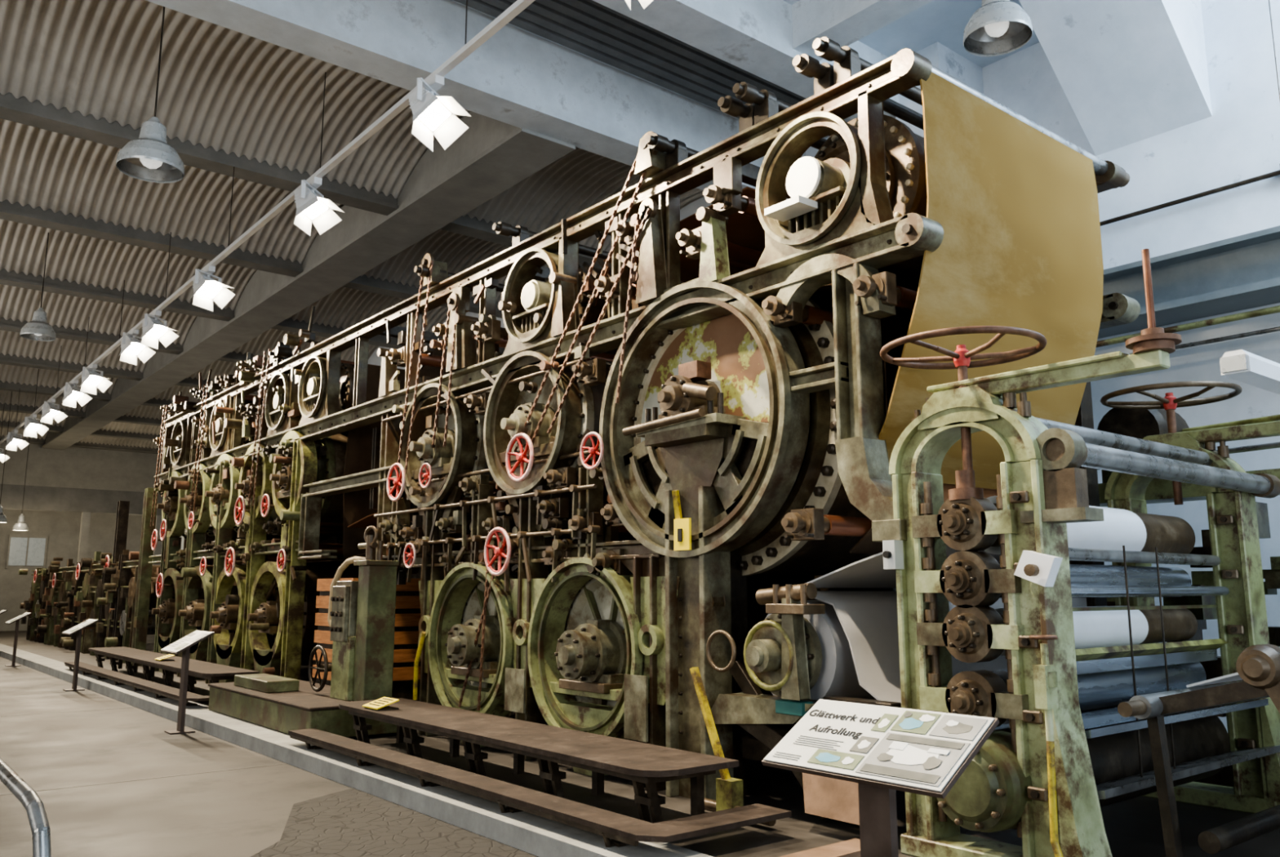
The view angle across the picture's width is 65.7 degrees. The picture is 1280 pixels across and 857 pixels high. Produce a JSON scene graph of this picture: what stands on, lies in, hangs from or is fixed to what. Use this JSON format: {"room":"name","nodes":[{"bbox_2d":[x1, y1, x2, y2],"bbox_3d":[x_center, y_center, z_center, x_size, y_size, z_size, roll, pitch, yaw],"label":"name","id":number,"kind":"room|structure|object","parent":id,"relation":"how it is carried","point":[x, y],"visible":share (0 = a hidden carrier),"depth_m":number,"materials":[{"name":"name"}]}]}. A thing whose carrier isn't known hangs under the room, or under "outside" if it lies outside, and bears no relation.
{"room":"industrial museum","nodes":[
{"label":"industrial museum","id":0,"kind":"room"},
{"bbox_2d":[0,441,162,631],"bbox_3d":[-25.012,2.777,33.983,16.000,8.900,0.300,7,-12,-38],"label":"wall","id":1,"kind":"structure","parent":0,"point":[71,467],"depth_m":36.75,"materials":[{"name":"grey concrete"}]},
{"bbox_2d":[5,534,48,568],"bbox_3d":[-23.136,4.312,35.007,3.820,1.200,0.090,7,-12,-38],"label":"window","id":2,"kind":"structure","parent":1,"relation":"in","point":[22,549],"depth_m":35.80,"materials":[{"name":"white glass"}]},
{"bbox_2d":[0,484,163,565],"bbox_3d":[-18.576,4.168,31.187,8.800,4.650,0.250,7,-12,-38],"label":"wall frame","id":3,"kind":"object","parent":1,"relation":"attached to","point":[85,501],"visible":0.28,"depth_m":31.75,"materials":[{"name":"concrete"}]},
{"bbox_2d":[234,673,299,693],"bbox_3d":[-4.169,2.832,11.051,0.350,0.119,1.100,7,-12,-38],"label":"box","id":4,"kind":"object","parent":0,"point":[263,682],"visible":1,"depth_m":10.73,"materials":[{"name":"paint"}]},
{"bbox_2d":[0,0,933,453],"bbox_3d":[-9.801,-3.177,15.970,16.000,1.070,48.030,7,-12,-38],"label":"ceiling","id":5,"kind":"structure","parent":0,"point":[531,100],"depth_m":11.68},
{"bbox_2d":[0,427,163,449],"bbox_3d":[-23.673,-0.475,32.844,16.000,0.598,3.400,7,-12,-38],"label":"sheet","id":6,"kind":"object","parent":5,"relation":"attached to","point":[98,439],"visible":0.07,"depth_m":37.60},
{"bbox_2d":[0,410,164,435],"bbox_3d":[-21.373,-0.933,30.047,16.000,0.598,3.400,7,-12,-38],"label":"sheet","id":7,"kind":"object","parent":5,"relation":"attached to","point":[116,426],"visible":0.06,"depth_m":34.42,"materials":[{"name":"grey metal"}]},
{"bbox_2d":[12,437,30,530],"bbox_3d":[-18.643,1.039,30.175,0.408,4.100,0.408,7,-12,-38],"label":"pendant lamp","id":8,"kind":"object","parent":7,"relation":"hanging from","point":[20,525],"visible":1,"depth_m":29.83,"materials":[{"name":"grey metal"}]},
{"bbox_2d":[0,390,204,420],"bbox_3d":[-19.072,-1.391,27.250,16.000,0.598,3.400,7,-12,-38],"label":"sheet","id":9,"kind":"object","parent":5,"relation":"attached to","point":[25,398],"visible":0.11,"depth_m":30.03,"materials":[{"name":"grey metal"}]},
{"bbox_2d":[0,391,12,522],"bbox_3d":[-18.003,0.657,28.153,0.408,4.000,0.408,7,-12,-38],"label":"pendant lamp","id":10,"kind":"object","parent":9,"relation":"hanging from","point":[2,517],"visible":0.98,"depth_m":27.90,"materials":[{"name":"grey metal"}]},
{"bbox_2d":[0,364,257,402],"bbox_3d":[-16.772,-1.849,24.454,16.000,0.598,3.400,7,-12,-38],"label":"sheet","id":11,"kind":"object","parent":5,"relation":"attached to","point":[9,373],"visible":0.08,"depth_m":26.89,"materials":[{"name":"grey metal"}]},
{"bbox_2d":[0,329,258,381],"bbox_3d":[-14.472,-2.306,21.657,16.000,0.598,3.400,7,-12,-38],"label":"sheet","id":12,"kind":"object","parent":5,"relation":"attached to","point":[11,343],"visible":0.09,"depth_m":24.01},
{"bbox_2d":[0,284,378,361],"bbox_3d":[-12.171,-2.764,18.861,16.000,0.598,3.400,7,-12,-38],"label":"sheet","id":13,"kind":"object","parent":5,"relation":"attached to","point":[20,304],"visible":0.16,"depth_m":21.04,"materials":[{"name":"grey metal"}]},
{"bbox_2d":[0,218,450,343],"bbox_3d":[-9.871,-3.222,16.064,16.000,0.598,3.400,7,-12,-38],"label":"sheet","id":14,"kind":"object","parent":5,"relation":"attached to","point":[72,257],"visible":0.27,"depth_m":18.07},
{"bbox_2d":[19,232,55,341],"bbox_3d":[-9.874,-2.380,16.413,0.510,1.800,0.510,7,-12,-38],"label":"pendant lamp","id":15,"kind":"object","parent":14,"relation":"hanging from","point":[38,329],"visible":1,"depth_m":16.24,"materials":[{"name":"grey metal"}]},
{"bbox_2d":[0,0,535,444],"bbox_3d":[-10.203,-2.145,18.714,0.060,1.920,35.000,7,-12,-38],"label":"track","id":16,"kind":"object","parent":5,"relation":"hanging from","point":[518,6],"visible":0.94,"depth_m":9.80,"materials":[{"name":"metal"}]},
{"bbox_2d":[0,448,9,462],"bbox_3d":[-18.652,0.752,28.850,0.440,0.522,0.544,-1,-9,8],"label":"track spotlight","id":17,"kind":"object","parent":16,"relation":"hanging from","point":[2,458],"visible":0.86,"depth_m":29.04,"materials":[{"name":"white metal"}]},
{"bbox_2d":[4,430,29,451],"bbox_3d":[-16.449,0.314,26.164,0.445,0.526,0.544,-2,-10,12],"label":"track spotlight","id":18,"kind":"object","parent":16,"relation":"hanging from","point":[13,440],"visible":1,"depth_m":26.18,"materials":[{"name":"white metal"}]},
{"bbox_2d":[22,414,48,438],"bbox_3d":[-14.566,-0.060,23.860,0.456,0.532,0.544,-3,-10,20],"label":"track spotlight","id":19,"kind":"object","parent":16,"relation":"hanging from","point":[32,426],"visible":0.95,"depth_m":23.88,"materials":[{"name":"white metal"}]},
{"bbox_2d":[40,399,67,424],"bbox_3d":[-12.979,-0.377,21.954,0.440,0.522,0.544,-1,-9,8],"label":"track spotlight","id":20,"kind":"object","parent":16,"relation":"hanging from","point":[50,411],"visible":1,"depth_m":21.96,"materials":[{"name":"white metal"}]},
{"bbox_2d":[62,379,92,408],"bbox_3d":[-11.344,-0.702,19.958,0.445,0.526,0.544,-2,-10,12],"label":"track spotlight","id":21,"kind":"object","parent":16,"relation":"hanging from","point":[72,393],"visible":0.94,"depth_m":19.96,"materials":[{"name":"white metal"}]},
{"bbox_2d":[79,364,112,395],"bbox_3d":[-10.216,-0.926,18.574,0.455,0.531,0.544,-3,-10,19],"label":"track spotlight","id":22,"kind":"object","parent":16,"relation":"hanging from","point":[91,379],"visible":1,"depth_m":18.59,"materials":[{"name":"white metal"}]},
{"bbox_2d":[119,328,155,365],"bbox_3d":[-8.196,-1.328,16.124,0.451,0.529,0.544,-3,-10,16],"label":"track spotlight","id":23,"kind":"object","parent":16,"relation":"hanging from","point":[131,348],"visible":0.91,"depth_m":16.14,"materials":[{"name":"white metal"}]},
{"bbox_2d":[140,310,178,349],"bbox_3d":[-7.312,-1.504,15.053,0.448,0.528,0.544,-2,-10,14],"label":"track spotlight","id":24,"kind":"object","parent":16,"relation":"hanging from","point":[153,331],"visible":1,"depth_m":15.06,"materials":[{"name":"white metal"}]},
{"bbox_2d":[191,265,235,311],"bbox_3d":[-5.617,-1.841,12.980,0.456,0.532,0.544,-3,-10,20],"label":"track spotlight","id":25,"kind":"object","parent":16,"relation":"hanging from","point":[206,290],"visible":1,"depth_m":12.99,"materials":[{"name":"white metal"}]},
{"bbox_2d":[293,176,345,235],"bbox_3d":[-3.324,-2.299,10.216,0.439,0.522,0.544,-1,-9,8],"label":"track spotlight","id":26,"kind":"object","parent":16,"relation":"hanging from","point":[311,206],"visible":1,"depth_m":10.21,"materials":[{"name":"white metal"}]},
{"bbox_2d":[408,74,471,151],"bbox_3d":[-1.680,-2.625,8.201,0.452,0.529,0.544,-3,-10,16],"label":"track spotlight","id":27,"kind":"object","parent":16,"relation":"hanging from","point":[433,113],"visible":1,"depth_m":8.20,"materials":[{"name":"white metal"}]},
{"bbox_2d":[624,0,653,10],"bbox_3d":[-0.005,-2.958,6.162,0.454,0.531,0.544,-3,-10,18],"label":"track spotlight","id":28,"kind":"object","parent":16,"relation":"hanging from","point":[645,3],"visible":1,"depth_m":6.38,"materials":[{"name":"white metal"}]},
{"bbox_2d":[0,118,549,303],"bbox_3d":[-7.570,-3.680,13.268,16.000,0.598,3.400,7,-12,-38],"label":"sheet","id":29,"kind":"object","parent":5,"relation":"attached to","point":[45,169],"visible":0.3,"depth_m":14.98,"materials":[{"name":"grey metal"}]},
{"bbox_2d":[0,0,704,252],"bbox_3d":[-5.270,-4.138,10.471,16.000,0.598,3.400,7,-12,-38],"label":"sheet","id":30,"kind":"object","parent":5,"relation":"attached to","point":[220,87],"visible":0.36,"depth_m":11.86,"materials":[{"name":"grey metal"}]},
{"bbox_2d":[115,6,184,182],"bbox_3d":[-4.346,-3.407,8.990,0.551,2.270,0.551,7,-12,-38],"label":"pendant lamp","id":31,"kind":"object","parent":30,"relation":"hanging from","point":[148,157],"visible":1,"depth_m":8.79,"materials":[{"name":"grey metal"}]},
{"bbox_2d":[963,0,1032,57],"bbox_3d":[2.761,-3.940,7.810,0.510,1.900,0.510,7,-12,-38],"label":"pendant lamp","id":32,"kind":"object","parent":5,"relation":"hanging from","point":[998,27],"visible":1,"depth_m":7.67,"materials":[{"name":"grey metal"}]},
{"bbox_2d":[1219,0,1279,395],"bbox_3d":[3.720,-2.665,6.067,1.620,4.980,0.140,7,-12,-38],"label":"fitting","id":33,"kind":"object","parent":5,"relation":"hanging from","point":[1241,366],"visible":1,"depth_m":5.24,"materials":[{"name":"white metal"}]},
{"bbox_2d":[0,630,1279,856],"bbox_3d":[-9.792,3.991,14.785,16.000,0.300,48.000,7,-12,-38],"label":"floor","id":34,"kind":"structure","parent":0,"point":[108,777],"depth_m":6.96,"materials":[{"name":"concrete"}]},
{"bbox_2d":[0,609,7,614],"bbox_3d":[-14.898,4.724,22.864,0.383,1.064,0.632,7,-12,-38],"label":"information sign","id":35,"kind":"object","parent":34,"relation":"on","point":[2,611],"visible":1,"depth_m":22.82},
{"bbox_2d":[4,612,31,666],"bbox_3d":[-12.692,4.285,20.182,0.383,1.064,0.632,7,-12,-38],"label":"information sign","id":36,"kind":"object","parent":34,"relation":"on","point":[17,619],"visible":1,"depth_m":20.12,"materials":[{"name":"metal"}]},
{"bbox_2d":[0,758,51,856],"bbox_3d":[-2.652,1.694,3.917,0.120,0.922,3.230,7,-12,-38],"label":"handrail","id":37,"kind":"object","parent":34,"relation":"on","point":[34,807],"visible":1,"depth_m":2.83,"materials":[{"name":"metal"}]},
{"bbox_2d":[62,618,98,691],"bbox_3d":[-8.658,3.482,15.279,0.383,1.064,0.632,7,-12,-38],"label":"information sign","id":38,"kind":"object","parent":34,"relation":"on","point":[77,628],"visible":1,"depth_m":15.22,"materials":[{"name":"black metal"}]},
{"bbox_2d":[160,630,214,734],"bbox_3d":[-4.940,2.742,10.758,0.383,1.064,0.632,7,-12,-38],"label":"information sign","id":39,"kind":"object","parent":34,"relation":"on","point":[184,644],"visible":1,"depth_m":10.71,"materials":[{"name":"metal"}]},
{"bbox_2d":[0,643,860,856],"bbox_3d":[-8.789,4.120,16.502,1.080,0.200,30.600,7,-12,-38],"label":"curb","id":40,"kind":"structure","parent":34,"relation":"on","point":[531,833],"depth_m":7.08,"materials":[{"name":"concrete"}]},
{"bbox_2d":[64,646,259,706],"bbox_3d":[-7.373,3.657,14.956,1.000,0.386,7.870,7,-12,-38],"label":"platform","id":41,"kind":"object","parent":40,"relation":"on","point":[212,672],"visible":0.8,"depth_m":14.09,"materials":[{"name":"brown wood"}]},
{"bbox_2d":[154,653,174,661],"bbox_3d":[-6.923,3.337,14.446,0.200,0.082,0.300,7,-12,-38],"label":"label","id":42,"kind":"object","parent":41,"relation":"on","point":[163,658],"visible":1,"depth_m":14.39,"materials":[{"name":"paper"}]},
{"bbox_2d":[208,680,396,737],"bbox_3d":[-3.666,2.986,10.695,1.020,0.298,3.180,7,-12,-38],"label":"plinth","id":43,"kind":"object","parent":40,"relation":"on","point":[305,708],"visible":0.51,"depth_m":9.90,"materials":[{"name":"paint"}]},
{"bbox_2d":[308,525,399,701],"bbox_3d":[-2.999,1.890,10.243,0.430,1.716,1.330,7,-12,-38],"label":"tall cabinet","id":44,"kind":"object","parent":40,"relation":"on","point":[361,620],"visible":0.98,"depth_m":9.85,"materials":[{"name":"green metal"}]},
{"bbox_2d":[288,697,791,847],"bbox_3d":[-1.160,2.414,7.363,1.050,0.386,5.150,7,-12,-38],"label":"platform","id":45,"kind":"object","parent":40,"relation":"on","point":[639,762],"visible":0.96,"depth_m":6.43,"materials":[{"name":"brown wood"}]},
{"bbox_2d":[362,697,399,711],"bbox_3d":[-2.234,2.370,8.542,0.200,0.082,0.300,7,-12,-38],"label":"label","id":46,"kind":"object","parent":45,"relation":"on","point":[381,704],"visible":1,"depth_m":8.50,"materials":[{"name":"paper"}]},
{"bbox_2d":[18,36,1140,826],"bbox_3d":[-7.312,1.757,18.298,3.338,5.255,31.344,7,-12,-38],"label":"machine","id":47,"kind":"object","parent":34,"relation":"on","point":[652,504],"visible":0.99,"depth_m":7.46,"materials":[{"name":"green metal"}]},
{"bbox_2d":[761,698,999,856],"bbox_3d":[0.871,1.576,3.617,0.363,1.058,0.816,7,-12,-38],"label":"information sign","id":48,"kind":"object","parent":34,"relation":"on","point":[885,750],"visible":1,"depth_m":3.62,"materials":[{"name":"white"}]},
{"bbox_2d":[880,248,1279,856],"bbox_3d":[2.993,0.847,5.861,3.490,3.038,1.598,7,-12,-38],"label":"frame","id":49,"kind":"object","parent":34,"relation":"on","point":[1047,776],"visible":0.97,"depth_m":5.39,"materials":[{"name":"green paint"}]},
{"bbox_2d":[994,408,1279,786],"bbox_3d":[4.743,1.166,7.430,1.155,2.900,4.700,7,-12,-38],"label":"machinery","id":50,"kind":"object","parent":34,"relation":"on","point":[1138,424],"visible":0.23,"depth_m":7.71,"materials":[{"name":"green paint"}]},
{"bbox_2d":[1117,644,1279,856],"bbox_3d":[3.897,1.670,5.056,3.080,1.182,1.455,7,-12,-38],"label":"stand","id":51,"kind":"object","parent":34,"relation":"on","point":[1258,666],"visible":1,"depth_m":4.70,"materials":[{"name":"metal"}]},
{"bbox_2d":[160,0,1279,732],"bbox_3d":[-3.464,0.577,20.549,0.300,8.900,48.000,7,-12,-38],"label":"wall","id":52,"kind":"structure","parent":0,"point":[1240,141],"depth_m":9.58,"materials":[{"name":"white paint"}]},
{"bbox_2d":[1018,0,1212,155],"bbox_3d":[4.536,-3.812,9.674,1.700,1.550,1.150,7,-12,-38],"label":"ceiling beam","id":53,"kind":"structure","parent":52,"relation":"attached to","point":[1130,72],"depth_m":9.75,"materials":[{"name":"white paint"}]},
{"bbox_2d":[1095,169,1279,354],"bbox_3d":[3.119,-1.129,11.886,0.599,1.610,26.000,7,-12,-38],"label":"trim","id":54,"kind":"structure","parent":52,"relation":"attached to","point":[1242,272],"depth_m":9.14,"materials":[{"name":"metal"}]},
{"bbox_2d":[449,0,1039,138],"bbox_3d":[-9.792,-3.953,16.085,16.000,0.800,48.000,7,-12,-38],"label":"ceiling slab","id":55,"kind":"structure","parent":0,"point":[944,22],"depth_m":10.99,"materials":[{"name":"grey concrete"}]},
{"bbox_2d":[895,41,983,137],"bbox_3d":[3.506,-0.569,11.070,0.899,7.500,0.600,7,-12,-38],"label":"pilaster","id":56,"kind":"object","parent":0,"point":[940,56],"visible":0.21,"depth_m":11.34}
]}

